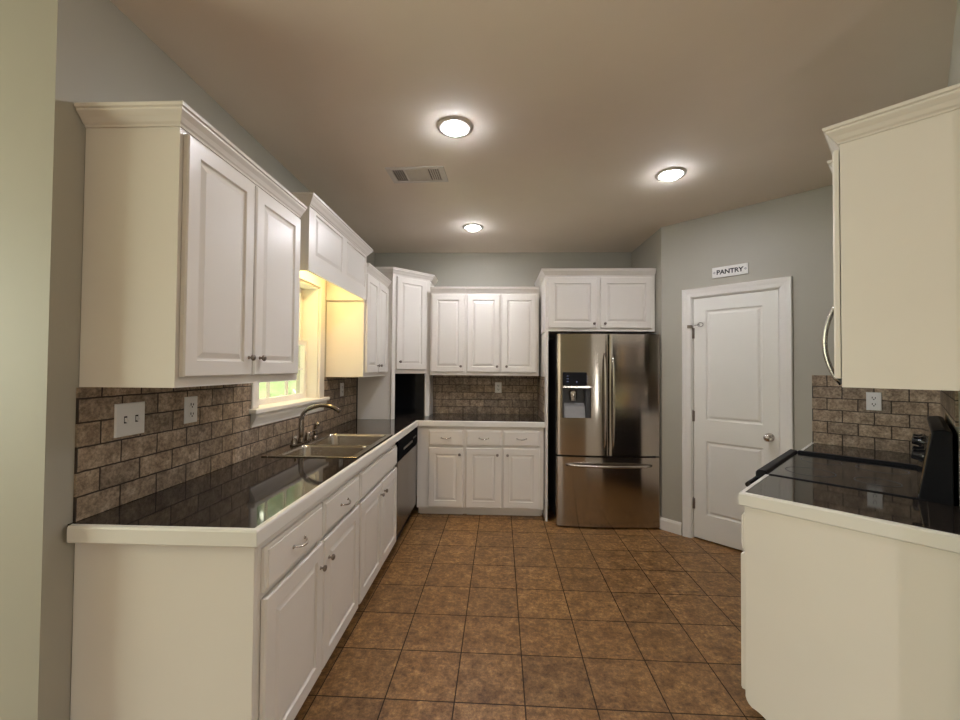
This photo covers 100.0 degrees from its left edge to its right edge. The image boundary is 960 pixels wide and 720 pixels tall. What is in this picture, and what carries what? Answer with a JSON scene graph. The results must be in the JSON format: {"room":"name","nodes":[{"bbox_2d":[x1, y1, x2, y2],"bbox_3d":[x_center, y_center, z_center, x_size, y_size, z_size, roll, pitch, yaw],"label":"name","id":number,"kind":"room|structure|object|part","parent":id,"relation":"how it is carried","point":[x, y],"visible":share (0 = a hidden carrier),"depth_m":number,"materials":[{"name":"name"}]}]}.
{"room":"kitchen","nodes":[
{"label":"kitchen","id":0,"kind":"room"},
{"bbox_2d":[0,0,96,719],"bbox_3d":[-2.783,0.076,1.342,2.936,2.706,0.120,0,-1,2],"label":"wall","id":1,"kind":"structure","parent":0,"point":[48,47],"depth_m":1.24,"materials":[{"name":"paint"}]},
{"bbox_2d":[94,0,374,397],"bbox_3d":[-1.336,0.118,2.990,0.170,2.706,3.285,0,-1,2],"label":"wall","id":2,"kind":"structure","parent":0,"point":[129,66],"depth_m":1.58,"materials":[{"name":"paint"}]},
{"bbox_2d":[74,101,306,387],"bbox_3d":[-1.111,-0.360,1.702,0.368,0.915,0.849,0,-1,2],"label":"upper cabinet","id":3,"kind":"object","parent":2,"relation":"attached to","point":[191,258],"visible":1,"depth_m":1.33,"materials":[{"name":"paint"}]},
{"bbox_3d":[-1.109,-0.789,1.711,0.361,0.058,0.849,0,-1,2],"label":"crown molding","id":4,"kind":"part","parent":3,"relation":"part of","materials":[{"name":"paint"}]},
{"bbox_3d":[-0.970,-0.343,1.514,0.018,0.808,0.371,0,-1,2],"label":"door","id":5,"kind":"part","parent":3,"relation":"part of","materials":[{"name":"paint"}]},
{"bbox_3d":[-0.983,-0.332,1.718,0.019,0.861,0.807,0,-1,2],"label":"frame","id":6,"kind":"part","parent":3,"relation":"part of","materials":[{"name":"paint"}]},
{"bbox_3d":[-0.945,-0.010,1.667,0.028,0.027,0.027,0,-1,2],"label":"knob","id":7,"kind":"part","parent":3,"relation":"part of","materials":[{"name":"silver metal"}]},
{"bbox_3d":[-0.942,-0.009,1.745,0.028,0.027,0.027,0,-1,2],"label":"knob","id":8,"kind":"part","parent":3,"relation":"part of","materials":[{"name":"silver metal"}]},
{"bbox_3d":[-0.955,-0.336,1.906,0.018,0.808,0.388,0,-1,2],"label":"door","id":9,"kind":"part","parent":3,"relation":"part of","materials":[{"name":"paint"}]},
{"bbox_2d":[73,377,355,521],"bbox_3d":[-1.262,0.333,2.617,0.008,0.434,2.622,0,-1,2],"label":"tile backsplash","id":10,"kind":"structure","parent":2,"relation":"attached to","point":[110,472],"depth_m":1.66,"materials":[{"name":"tile"}]},
{"bbox_2d":[114,401,144,437],"bbox_3d":[-1.291,0.219,1.492,0.018,0.120,0.120,0,-1,2],"label":"switch plate","id":11,"kind":"object","parent":10,"relation":"attached to","point":[129,418],"visible":1,"depth_m":1.49,"materials":[{"name":"plastic"}]},
{"bbox_2d":[184,396,197,423],"bbox_3d":[-1.284,0.221,1.790,0.009,0.116,0.072,0,-1,2],"label":"outlet","id":12,"kind":"object","parent":10,"relation":"attached to","point":[190,403],"visible":1,"depth_m":1.78,"materials":[{"name":"plastic"}]},
{"bbox_2d":[189,411,194,417],"bbox_3d":[-1.281,0.241,1.790,0.002,0.029,0.032,0,-1,2],"label":"receptacle","id":13,"kind":"object","parent":12,"relation":"attached to","point":[191,413],"depth_m":1.79,"materials":[{"name":"plastic"}]},
{"bbox_2d":[189,402,194,407],"bbox_3d":[-1.281,0.200,1.791,0.002,0.029,0.032,0,-1,2],"label":"receptacle","id":14,"kind":"object","parent":12,"relation":"attached to","point":[191,404],"depth_m":1.79,"materials":[{"name":"plastic"}]},
{"bbox_2d":[340,383,343,395],"bbox_3d":[-1.217,0.261,3.553,0.009,0.116,0.072,0,-1,2],"label":"outlet","id":15,"kind":"object","parent":10,"relation":"attached to","point":[341,384],"visible":1,"depth_m":3.54,"materials":[{"name":"plastic"}]},
{"bbox_2d":[249,271,329,427],"bbox_3d":[-1.311,-0.131,2.721,0.206,1.032,0.984,0,-1,2],"label":"window","id":16,"kind":"structure","parent":2,"relation":"in","point":[267,410],"depth_m":3.06,"materials":[{"name":"paint"}]},
{"bbox_3d":[-1.358,0.063,2.703,0.036,0.435,0.760,0,-1,2],"label":"sash","id":17,"kind":"part","parent":16,"relation":"part of","materials":[{"name":"paint"}]},
{"bbox_3d":[-1.395,-0.333,2.712,0.036,0.437,0.760,0,-1,2],"label":"sash","id":18,"kind":"part","parent":16,"relation":"part of","materials":[{"name":"paint"}]},
{"bbox_2d":[290,192,372,300],"bbox_3d":[-1.071,-0.698,2.745,0.361,0.420,1.084,0,-1,2],"label":"window valance","id":19,"kind":"object","parent":2,"relation":"attached to","point":[330,250],"visible":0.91,"depth_m":2.57,"materials":[{"name":"paint"}]},
{"bbox_3d":[-1.069,-0.878,2.748,0.361,0.058,1.084,0,-1,2],"label":"crown molding","id":20,"kind":"part","parent":19,"relation":"part of","materials":[{"name":"paint"}]},
{"bbox_3d":[-0.942,-0.672,2.740,0.020,0.362,1.000,0,-1,2],"label":"panel","id":21,"kind":"part","parent":19,"relation":"part of","materials":[{"name":"paint"}]},
{"bbox_3d":[-1.083,-0.600,3.235,0.299,0.244,0.018,0,-1,2],"label":"filler panel","id":22,"kind":"part","parent":19,"relation":"part of","materials":[{"name":"paint"}]},
{"bbox_2d":[326,263,391,376],"bbox_3d":[-1.048,-0.316,3.583,0.350,0.919,0.688,0,-1,2],"label":"upper cabinet","id":23,"kind":"object","parent":2,"relation":"attached to","point":[357,331],"visible":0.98,"depth_m":3.25,"materials":[{"name":"paint"}]},
{"bbox_3d":[-0.915,-0.296,3.424,0.018,0.808,0.320,0,-1,2],"label":"door","id":24,"kind":"part","parent":23,"relation":"part of","materials":[{"name":"paint"}]},
{"bbox_3d":[-0.930,-0.288,3.578,0.019,0.865,0.688,0,-1,2],"label":"frame","id":25,"kind":"part","parent":23,"relation":"part of","materials":[{"name":"paint"}]},
{"bbox_3d":[-0.896,-0.745,3.586,0.042,0.058,0.688,0,-1,2],"label":"crown molding","id":26,"kind":"part","parent":23,"relation":"part of","materials":[{"name":"paint"}]},
{"bbox_3d":[-0.903,-0.290,3.745,0.018,0.808,0.307,0,-1,2],"label":"door","id":27,"kind":"part","parent":23,"relation":"part of","materials":[{"name":"paint"}]},
{"bbox_2d":[375,252,631,495],"bbox_3d":[0.295,0.160,4.511,2.974,2.706,0.120,0,-1,2],"label":"wall","id":28,"kind":"structure","parent":0,"point":[450,269],"depth_m":4.48,"materials":[{"name":"paint"}]},
{"bbox_2d":[430,287,465,374],"bbox_3d":[-0.327,-0.295,4.298,0.366,0.909,0.366,0,-1,2],"label":"upper cabinet","id":29,"kind":"object","parent":28,"relation":"attached to","point":[448,304],"visible":0.99,"depth_m":4.14,"materials":[{"name":"paint"}]},
{"bbox_3d":[-0.330,-0.723,4.149,0.366,0.058,0.042,0,-1,2],"label":"crown molding","id":30,"kind":"part","parent":29,"relation":"part of","materials":[{"name":"paint"}]},
{"bbox_2d":[433,375,536,414],"bbox_3d":[0.054,0.381,4.451,1.153,0.427,0.008,0,-1,2],"label":"tile backsplash","id":31,"kind":"structure","parent":28,"relation":"attached to","point":[453,394],"depth_m":4.45,"materials":[{"name":"tile"}]},
{"bbox_2d":[495,382,501,392],"bbox_3d":[0.202,0.304,4.437,0.072,0.116,0.009,0,-1,2],"label":"outlet","id":32,"kind":"object","parent":31,"relation":"attached to","point":[498,385],"visible":1,"depth_m":4.43,"materials":[{"name":"plastic"}]},
{"bbox_2d":[465,287,539,375],"bbox_3d":[0.233,-0.291,4.276,0.752,0.909,0.366,0,-1,2],"label":"upper cabinet","id":33,"kind":"object","parent":28,"relation":"attached to","point":[502,323],"visible":1,"depth_m":4.12,"materials":[{"name":"paint"}]},
{"bbox_3d":[0.035,-0.274,4.136,0.336,0.798,0.018,0,-1,2],"label":"door","id":34,"kind":"part","parent":33,"relation":"part of","materials":[{"name":"paint"}]},
{"bbox_3d":[0.230,-0.719,4.128,0.752,0.058,0.042,0,-1,2],"label":"crown molding","id":35,"kind":"part","parent":33,"relation":"part of","materials":[{"name":"paint"}]},
{"bbox_3d":[0.402,-0.271,4.122,0.358,0.798,0.018,0,-1,2],"label":"door","id":36,"kind":"part","parent":33,"relation":"part of","materials":[{"name":"paint"}]},
{"bbox_2d":[534,268,655,336],"bbox_3d":[1.112,-0.553,4.075,1.054,0.582,0.712,0,-1,2],"label":"upper cabinet","id":37,"kind":"object","parent":28,"relation":"attached to","point":[571,300],"visible":0.99,"depth_m":3.75,"materials":[{"name":"paint"}]},
{"bbox_3d":[0.863,-0.535,3.764,0.453,0.475,0.018,0,-1,2],"label":"door","id":38,"kind":"part","parent":37,"relation":"part of","materials":[{"name":"paint"}]},
{"bbox_3d":[1.114,-0.815,4.082,1.054,0.058,0.704,0,-1,2],"label":"crown molding","id":39,"kind":"part","parent":37,"relation":"part of","materials":[{"name":"paint"}]},
{"bbox_3d":[1.358,-0.531,3.745,0.472,0.475,0.018,0,-1,2],"label":"door","id":40,"kind":"part","parent":37,"relation":"part of","materials":[{"name":"paint"}]},
{"bbox_2d":[294,496,765,719],"bbox_3d":[0.013,1.486,0.596,8.600,0.100,9.150,0,-1,2],"label":"floor","id":41,"kind":"structure","parent":0,"point":[466,616],"depth_m":2.19,"materials":[{"name":"tile"}]},
{"bbox_2d":[70,472,359,719],"bbox_3d":[-0.977,1.021,1.767,0.649,0.859,0.960,0,-1,2],"label":"base cabinet","id":42,"kind":"object","parent":41,"relation":"on","point":[160,632],"visible":0.94,"depth_m":1.30,"materials":[{"name":"paint"}]},
{"bbox_3d":[-1.021,1.012,1.296,0.598,0.859,0.016,0,-1,2],"label":"panel","id":43,"kind":"part","parent":42,"relation":"part of","materials":[{"name":"paint"}]},
{"bbox_3d":[-0.701,1.069,1.534,0.018,0.562,0.443,0,-1,2],"label":"door","id":44,"kind":"part","parent":42,"relation":"part of","materials":[{"name":"paint"}]},
{"bbox_3d":[-0.700,0.694,1.538,0.020,0.148,0.437,0,-1,2],"label":"drawer","id":45,"kind":"part","parent":42,"relation":"part of","materials":[{"name":"paint"}]},
{"bbox_3d":[-0.675,0.696,1.537,0.032,0.019,0.103,0,-1,2],"label":"bar pull","id":46,"kind":"part","parent":42,"relation":"part of","materials":[{"name":"silver metal"}]},
{"bbox_3d":[-0.713,0.981,1.766,0.019,0.774,0.944,0,-1,2],"label":"frame","id":47,"kind":"part","parent":42,"relation":"part of","materials":[{"name":"paint"}]},
{"bbox_2d":[67,413,544,547],"bbox_3d":[-0.342,0.588,2.849,1.834,0.054,3.232,0,-1,2],"label":"countertop","id":48,"kind":"structure","parent":42,"relation":"on","point":[244,503],"depth_m":1.56,"materials":[{"name":"stone"}]},
{"bbox_2d":[290,403,340,446],"bbox_3d":[-1.098,0.414,2.610,0.299,0.261,0.255,0,-1,33],"label":"faucet","id":49,"kind":"object","parent":48,"relation":"on","point":[301,440],"visible":1,"depth_m":2.62,"materials":[{"name":"grey metal"}]},
{"bbox_3d":[-1.163,0.501,2.527,0.039,0.063,0.086,1,-1,-32],"label":"handle","id":50,"kind":"part","parent":49,"relation":"part of","materials":[{"name":"grey metal"}]},
{"bbox_3d":[-1.172,0.539,2.637,0.052,0.012,0.230,0,-1,2],"label":"deck plate","id":51,"kind":"part","parent":49,"relation":"part of","materials":[{"name":"grey metal"}]},
{"bbox_3d":[-1.154,0.506,2.746,0.039,0.063,0.086,0,-1,36],"label":"handle","id":52,"kind":"part","parent":49,"relation":"part of","materials":[{"name":"grey metal"}]},
{"bbox_2d":[261,433,391,457],"bbox_3d":[-0.944,0.640,2.640,0.544,0.186,0.784,0,-1,2],"label":"sink","id":53,"kind":"object","parent":48,"relation":"in","point":[327,445],"visible":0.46,"depth_m":2.57,"materials":[{"name":"metal"}]},
{"bbox_2d":[312,422,319,438],"bbox_3d":[-1.151,0.491,2.827,0.055,0.116,0.040,0,-1,2],"label":"sprayer","id":54,"kind":"object","parent":53,"relation":"on","point":[317,424],"visible":1,"depth_m":2.82,"materials":[{"name":"grey metal"}]},
{"bbox_3d":[-0.925,0.636,2.421,0.425,0.186,0.304,0,-1,2],"label":"bowl","id":55,"kind":"part","parent":53,"relation":"part of","materials":[{"name":"metal"}]},
{"bbox_3d":[-0.910,0.643,2.803,0.425,0.186,0.412,0,-1,2],"label":"bowl","id":56,"kind":"part","parent":53,"relation":"part of","materials":[{"name":"metal"}]},
{"bbox_2d":[356,267,437,418],"bbox_3d":[-0.839,-0.157,4.186,0.707,1.482,0.606,0,-1,2],"label":"cabinet","id":57,"kind":"object","parent":48,"relation":"on","point":[407,385],"visible":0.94,"depth_m":4.03,"materials":[{"name":"paint"}]},
{"bbox_3d":[-1.041,0.355,3.938,0.329,0.445,0.018,0,-1,0],"label":"panel","id":58,"kind":"part","parent":57,"relation":"part of","materials":[{"name":"paint"}]},
{"bbox_3d":[-0.781,-0.870,4.143,0.927,0.058,0.284,1,-1,-43],"label":"crown molding","id":59,"kind":"part","parent":57,"relation":"part of","materials":[{"name":"paint"}]},
{"bbox_3d":[-0.699,-0.131,4.087,0.455,1.428,0.019,1,-1,-43],"label":"frame","id":60,"kind":"part","parent":57,"relation":"part of","materials":[{"name":"paint"}]},
{"bbox_3d":[-0.689,-0.362,4.069,0.349,0.918,0.018,1,-1,-43],"label":"door","id":61,"kind":"part","parent":57,"relation":"part of","materials":[{"name":"paint"}]},
{"bbox_3d":[-0.540,0.367,4.353,0.018,0.445,0.228,0,-1,6],"label":"panel","id":62,"kind":"part","parent":57,"relation":"part of","materials":[{"name":"paint"}]},
{"bbox_3d":[-0.671,0.892,1.726,0.028,0.027,0.027,0,-1,2],"label":"knob","id":63,"kind":"part","parent":42,"relation":"part of","materials":[{"name":"silver metal"}]},
{"bbox_3d":[-0.682,0.703,1.999,0.020,0.148,0.458,0,-1,2],"label":"drawer","id":64,"kind":"part","parent":42,"relation":"part of","materials":[{"name":"paint"}]},
{"bbox_3d":[-0.684,1.078,1.993,0.018,0.562,0.456,0,-1,2],"label":"door","id":65,"kind":"part","parent":42,"relation":"part of","materials":[{"name":"paint"}]},
{"bbox_2d":[357,444,396,603],"bbox_3d":[-0.945,1.039,2.672,0.646,0.859,0.848,0,-1,2],"label":"base cabinet","id":66,"kind":"object","parent":41,"relation":"on","point":[377,501],"visible":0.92,"depth_m":2.53,"materials":[{"name":"paint"}]},
{"bbox_3d":[-0.666,1.087,2.457,0.018,0.562,0.408,0,-1,2],"label":"door","id":67,"kind":"part","parent":66,"relation":"part of","materials":[{"name":"paint"}]},
{"bbox_3d":[-0.679,0.998,2.663,0.019,0.774,0.848,0,-1,2],"label":"frame","id":68,"kind":"part","parent":66,"relation":"part of","materials":[{"name":"paint"}]},
{"bbox_3d":[-0.657,0.716,2.665,0.020,0.148,0.830,0,-1,2],"label":"false drawer","id":69,"kind":"part","parent":66,"relation":"part of","materials":[{"name":"paint"}]},
{"bbox_3d":[-0.650,1.095,2.871,0.018,0.562,0.398,0,-1,2],"label":"door","id":70,"kind":"part","parent":66,"relation":"part of","materials":[{"name":"paint"}]},
{"bbox_2d":[390,427,416,551],"bbox_3d":[-0.911,1.054,3.476,0.605,0.859,0.748,0,-1,2],"label":"dishwasher","id":71,"kind":"object","parent":41,"relation":"on","point":[407,445],"visible":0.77,"depth_m":3.38,"materials":[{"name":"grey metal"}]},
{"bbox_3d":[-0.640,1.078,3.466,0.037,0.565,0.744,0,-1,2],"label":"door","id":72,"kind":"part","parent":71,"relation":"part of","materials":[{"name":"silver metal"}]},
{"bbox_3d":[-0.634,0.709,3.473,0.043,0.164,0.744,0,-1,2],"label":"control panel","id":73,"kind":"part","parent":71,"relation":"part of","materials":[{"name":"plastic"}]},
{"bbox_2d":[417,426,464,513],"bbox_3d":[-0.365,1.071,4.127,0.454,0.859,0.658,0,-1,2],"label":"base cabinet","id":74,"kind":"object","parent":41,"relation":"on","point":[440,450],"visible":0.95,"depth_m":3.83,"materials":[{"name":"paint"}]},
{"bbox_3d":[-0.327,1.116,3.834,0.328,0.562,0.018,0,-1,2],"label":"door","id":75,"kind":"part","parent":74,"relation":"part of","materials":[{"name":"paint"}]},
{"bbox_3d":[-0.324,0.741,3.843,0.328,0.148,0.020,0,-1,2],"label":"drawer","id":76,"kind":"part","parent":74,"relation":"part of","materials":[{"name":"paint"}]},
{"bbox_2d":[464,427,543,515],"bbox_3d":[0.238,1.075,4.104,0.750,0.859,0.658,0,-1,2],"label":"base cabinet","id":77,"kind":"object","parent":41,"relation":"on","point":[504,466],"visible":0.99,"depth_m":3.81,"materials":[{"name":"paint"}]},
{"bbox_3d":[0.034,1.119,3.821,0.336,0.562,0.018,0,-1,2],"label":"door","id":78,"kind":"part","parent":77,"relation":"part of","materials":[{"name":"paint"}]},
{"bbox_3d":[0.036,0.744,3.829,0.336,0.148,0.020,0,-1,2],"label":"drawer","id":79,"kind":"part","parent":77,"relation":"part of","materials":[{"name":"paint"}]},
{"bbox_3d":[0.394,0.746,3.816,0.344,0.148,0.020,0,-1,2],"label":"drawer","id":80,"kind":"part","parent":77,"relation":"part of","materials":[{"name":"paint"}]},
{"bbox_3d":[0.391,1.121,3.807,0.344,0.562,0.018,0,-1,2],"label":"door","id":81,"kind":"part","parent":77,"relation":"part of","materials":[{"name":"paint"}]},
{"bbox_2d":[539,331,547,520],"bbox_3d":[0.637,0.622,4.091,0.022,1.770,0.668,0,-1,2],"label":"end panel","id":82,"kind":"object","parent":41,"relation":"on","point":[543,339],"visible":0.62,"depth_m":3.77,"materials":[{"name":"paint"}]},
{"bbox_2d":[537,376,544,420],"bbox_3d":[0.625,0.380,4.139,0.008,0.427,0.565,0,-1,2],"label":"tile backsplash","id":83,"kind":"structure","parent":82,"relation":"attached to","point":[541,380],"depth_m":4.05,"materials":[{"name":"tile"}]},
{"bbox_2d":[548,333,659,527],"bbox_3d":[1.165,0.636,3.944,0.922,1.745,0.856,0,-1,2],"label":"refrigerator","id":84,"kind":"object","parent":41,"relation":"on","point":[604,389],"visible":0.99,"depth_m":3.59,"materials":[{"name":"grey metal"}]},
{"bbox_3d":[0.844,0.323,3.658,0.071,0.090,0.072,0,-1,2],"label":"water spout","id":85,"kind":"part","parent":84,"relation":"part of","materials":[{"name":"metal"}]},
{"bbox_3d":[0.920,0.309,3.647,0.452,1.087,0.096,0,-1,2],"label":"door","id":86,"kind":"part","parent":84,"relation":"part of","materials":[{"name":"silver metal"}]},
{"bbox_3d":[1.106,0.371,3.562,0.022,0.864,0.063,0,-1,2],"label":"handle","id":87,"kind":"part","parent":84,"relation":"part of","materials":[{"name":"metal"}]},
{"bbox_3d":[1.149,1.178,3.622,0.922,0.616,0.096,0,-1,2],"label":"freezer drawer","id":88,"kind":"part","parent":84,"relation":"part of","materials":[{"name":"silver metal"}]},
{"bbox_3d":[1.148,0.939,3.561,0.766,0.025,0.103,0,-1,2],"label":"handle","id":89,"kind":"part","parent":84,"relation":"part of","materials":[{"name":"metal"}]},
{"bbox_3d":[1.182,0.371,3.570,0.022,0.864,0.063,0,-1,2],"label":"handle","id":90,"kind":"part","parent":84,"relation":"part of","materials":[{"name":"metal"}]},
{"bbox_3d":[1.385,0.313,3.629,0.462,1.087,0.096,0,-1,2],"label":"door","id":91,"kind":"part","parent":84,"relation":"part of","materials":[{"name":"silver metal"}]},
{"bbox_2d":[741,506,959,719],"bbox_3d":[1.430,1.036,1.602,0.419,0.859,0.645,1,-1,-43],"label":"base cabinet","id":92,"kind":"object","parent":41,"relation":"on","point":[838,623],"visible":0.93,"depth_m":1.44,"materials":[{"name":"paint"}]},
{"bbox_3d":[1.241,0.721,1.815,0.379,0.145,0.020,1,-1,-43],"label":"drawer","id":93,"kind":"part","parent":92,"relation":"part of","materials":[{"name":"paint"}]},
{"bbox_3d":[1.237,1.092,1.809,0.379,0.557,0.018,1,-1,-43],"label":"door","id":94,"kind":"part","parent":92,"relation":"part of","materials":[{"name":"paint"}]},
{"bbox_2d":[738,474,959,553],"bbox_3d":[1.442,0.577,1.596,0.431,0.054,0.614,1,-1,-43],"label":"countertop","id":95,"kind":"structure","parent":92,"relation":"on","point":[920,522],"depth_m":1.50,"materials":[{"name":"stone"}]},
{"bbox_2d":[745,416,955,505],"bbox_3d":[1.852,0.864,2.034,0.770,1.166,0.696,1,-1,-43],"label":"range","id":96,"kind":"object","parent":41,"relation":"on","point":[931,479],"visible":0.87,"depth_m":1.86,"materials":[{"name":"black glass"}]},
{"bbox_2d":[745,476,760,486],"bbox_3d":[1.651,0.930,2.240,0.609,0.619,0.591,0,-1,2],"label":"oven","id":97,"kind":"object","parent":96,"relation":"in","point":[755,478],"depth_m":2.06,"materials":[{"name":"metal"}]},
{"bbox_3d":[1.843,0.565,2.051,0.770,0.039,0.569,1,-1,-43],"label":"cooktop frame","id":98,"kind":"part","parent":96,"relation":"part of","materials":[{"name":"black plastic"}]},
{"bbox_2d":[768,453,917,497],"bbox_3d":[1.853,0.572,2.027,0.722,0.024,0.519,1,-1,-43],"label":"glass cooktop","id":99,"kind":"object","parent":96,"relation":"in","point":[871,475],"depth_m":2.00,"materials":[{"name":"glass"}]},
{"bbox_3d":[2.179,0.404,2.005,0.056,0.055,0.040,1,-1,-43],"label":"control knob","id":100,"kind":"part","parent":96,"relation":"part of","materials":[{"name":"plastic"}]},
{"bbox_3d":[1.816,0.395,1.670,0.056,0.055,0.040,1,-1,-43],"label":"control knob","id":101,"kind":"part","parent":96,"relation":"part of","materials":[{"name":"plastic"}]},
{"bbox_3d":[1.889,0.397,1.738,0.056,0.055,0.040,1,-1,-43],"label":"control knob","id":102,"kind":"part","parent":96,"relation":"part of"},
{"bbox_3d":[2.033,0.418,1.847,0.748,0.243,0.038,1,-1,-43],"label":"control panel","id":103,"kind":"part","parent":96,"relation":"part of","materials":[{"name":"silver metal"}]},
{"bbox_3d":[2.341,1.059,2.446,0.502,0.859,0.645,1,-1,-43],"label":"base cabinet","id":104,"kind":"object","parent":41,"relation":"on","visible":0},
{"bbox_2d":[801,443,917,463],"bbox_3d":[2.355,0.601,2.442,0.508,0.054,0.614,1,-1,-43],"label":"countertop","id":105,"kind":"structure","parent":104,"relation":"on","point":[900,457],"depth_m":2.50,"materials":[{"name":"stone"}]},
{"bbox_2d":[110,0,956,252],"bbox_3d":[0.034,-1.320,0.650,8.600,0.100,9.150,0,-1,2],"label":"ceiling","id":106,"kind":"structure","parent":0,"point":[574,109],"depth_m":1.88,"materials":[{"name":"paint"}]},
{"bbox_2d":[385,166,447,182],"bbox_3d":[-0.414,-1.230,2.677,0.380,0.006,0.210,0,-1,4],"label":"ceiling vent","id":107,"kind":"object","parent":106,"relation":"in","point":[423,174],"visible":1,"depth_m":2.67,"materials":[{"name":"metal"}]},
{"bbox_2d":[437,116,472,137],"bbox_3d":[-0.134,-1.226,2.146,0.188,0.032,0.188,0,-1,2],"label":"recessed light","id":108,"kind":"object","parent":106,"relation":"in","point":[451,126],"visible":1,"depth_m":2.12,"materials":[{"name":"glass"}]},
{"bbox_2d":[444,122,465,135],"bbox_3d":[-0.134,-1.226,2.146,0.120,0.031,0.120,0,-1,2],"label":"diffuser","id":109,"kind":"object","parent":108,"relation":"attached to","point":[450,128],"depth_m":2.12,"materials":[{"name":"white"}]},
{"bbox_2d":[463,223,482,230],"bbox_3d":[-0.064,-1.196,3.669,0.188,0.032,0.188,0,-1,2],"label":"recessed light","id":110,"kind":"object","parent":106,"relation":"in","point":[472,226],"visible":1,"depth_m":3.63,"materials":[{"name":"glass"}]},
{"bbox_2d":[466,226,479,230],"bbox_3d":[-0.064,-1.196,3.669,0.120,0.031,0.120,0,-1,2],"label":"diffuser","id":111,"kind":"object","parent":110,"relation":"attached to","point":[471,228],"depth_m":3.64,"materials":[{"name":"white"}]},
{"bbox_2d":[655,167,686,180],"bbox_3d":[1.254,-1.206,2.645,0.188,0.032,0.188,0,-1,2],"label":"recessed light","id":112,"kind":"object","parent":106,"relation":"in","point":[669,174],"visible":1,"depth_m":2.61,"materials":[{"name":"glass"}]},
{"bbox_2d":[661,171,680,180],"bbox_3d":[1.254,-1.206,2.645,0.120,0.031,0.120,0,-1,2],"label":"diffuser","id":113,"kind":"object","parent":112,"relation":"attached to","point":[665,175],"depth_m":2.62,"materials":[{"name":"white"}]},
{"bbox_2d":[632,228,661,516],"bbox_3d":[1.703,0.161,4.003,0.120,2.706,0.786,0,-1,2],"label":"wall","id":114,"kind":"structure","parent":0,"point":[648,254],"depth_m":3.73,"materials":[{"name":"paint"}]},
{"bbox_2d":[661,185,940,522],"bbox_3d":[2.236,0.146,3.046,0.120,2.706,1.656,1,-1,-43],"label":"wall","id":115,"kind":"structure","parent":0,"point":[791,235],"depth_m":3.07,"materials":[{"name":"paint"}]},
{"bbox_2d":[660,516,681,534],"bbox_3d":[1.633,1.459,3.909,0.119,0.105,0.926,1,-1,-5],"label":"baseboard","id":116,"kind":"structure","parent":115,"relation":"attached to","point":[672,526],"depth_m":3.52,"materials":[{"name":"paint"}]},
{"bbox_2d":[712,263,747,278],"bbox_3d":[2.000,-0.714,3.225,0.013,0.084,0.252,1,-1,-43],"label":"sign","id":117,"kind":"object","parent":115,"relation":"attached to","point":[738,269],"visible":1,"depth_m":3.22,"materials":[{"name":"grey plastic"}]},
{"bbox_2d":[682,276,793,550],"bbox_3d":[2.027,0.447,3.211,0.171,2.108,0.764,1,-1,-43],"label":"door","id":118,"kind":"structure","parent":115,"relation":"in","point":[737,338],"depth_m":3.22,"materials":[{"name":"paint"}]},
{"bbox_3d":[2.149,0.580,3.000,0.068,0.063,0.064,1,-1,-43],"label":"knob","id":119,"kind":"part","parent":118,"relation":"part of","materials":[{"name":"silver metal"}]},
{"bbox_2d":[812,375,939,453],"bbox_3d":[2.541,0.341,2.616,0.008,0.474,0.594,1,-1,-43],"label":"tile backsplash","id":120,"kind":"structure","parent":115,"relation":"attached to","point":[840,416],"depth_m":2.63,"materials":[{"name":"tile"}]},
{"bbox_2d":[866,392,881,410],"bbox_3d":[2.544,0.267,2.600,0.009,0.116,0.072,1,-1,-43],"label":"outlet","id":121,"kind":"object","parent":120,"relation":"attached to","point":[873,399],"visible":1,"depth_m":2.60,"materials":[{"name":"plastic"}]},
{"bbox_2d":[948,0,959,506],"bbox_3d":[2.176,0.122,1.780,1.927,2.706,0.121,1,-1,-43],"label":"wall","id":122,"kind":"structure","parent":0,"point":[954,72],"depth_m":1.55,"materials":[{"name":"paint"}]},
{"bbox_2d":[822,304,841,384],"bbox_3d":[1.955,-0.093,1.951,0.756,0.436,0.423,1,-1,-43],"label":"microwave","id":123,"kind":"object","parent":122,"relation":"attached to","point":[831,312],"visible":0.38,"depth_m":1.98,"materials":[{"name":"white plastic"}]},
{"bbox_2d":[827,160,831,172],"bbox_3d":[1.975,-0.601,1.941,0.852,0.554,0.372,1,-1,-43],"label":"upper cabinet","id":124,"kind":"object","parent":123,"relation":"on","point":[829,162],"visible":0.02,"depth_m":1.79,"materials":[{"name":"paint"}]},
{"bbox_2d":[822,83,959,390],"bbox_3d":[1.496,-0.355,1.464,0.530,0.904,0.328,1,-1,-43],"label":"upper cabinet","id":125,"kind":"object","parent":122,"relation":"attached to","point":[896,168],"visible":1,"depth_m":1.29,"materials":[{"name":"paint"}]},
{"bbox_3d":[1.419,-0.332,1.568,0.469,0.802,0.018,1,-1,-43],"label":"door","id":126,"kind":"part","parent":125,"relation":"part of","materials":[{"name":"paint"}]},
{"bbox_3d":[1.438,-0.326,1.556,0.488,0.850,0.019,1,-1,-43],"label":"frame","id":127,"kind":"part","parent":125,"relation":"part of","materials":[{"name":"paint"}]},
{"bbox_3d":[1.500,-0.778,1.471,0.530,0.058,0.321,1,-1,-43],"label":"crown molding","id":128,"kind":"part","parent":125,"relation":"part of","materials":[{"name":"paint"}]},
{"bbox_2d":[940,390,958,426],"bbox_3d":[2.273,0.340,1.955,1.280,0.447,0.008,1,-1,-43],"label":"tile backsplash","id":129,"kind":"structure","parent":122,"relation":"attached to","point":[949,399],"depth_m":1.73,"materials":[{"name":"tile"}]},
{"label":"outside","id":130,"kind":"structure","parent":0,"visible":0},
{"bbox_3d":[-19.986,2.085,21.441,38.446,0.200,38.600,0,-1,2],"label":"ground","id":131,"kind":"structure","parent":130,"visible":0},
{"bbox_2d":[259,380,295,397],"bbox_3d":[-3.617,-1.728,6.799,2.938,7.110,2.880,0,-1,2],"label":"tree","id":132,"kind":"object","parent":131,"relation":"on","point":[276,388],"visible":0.02,"depth_m":6.20,"materials":[{"name":"green plant"}]}
]}

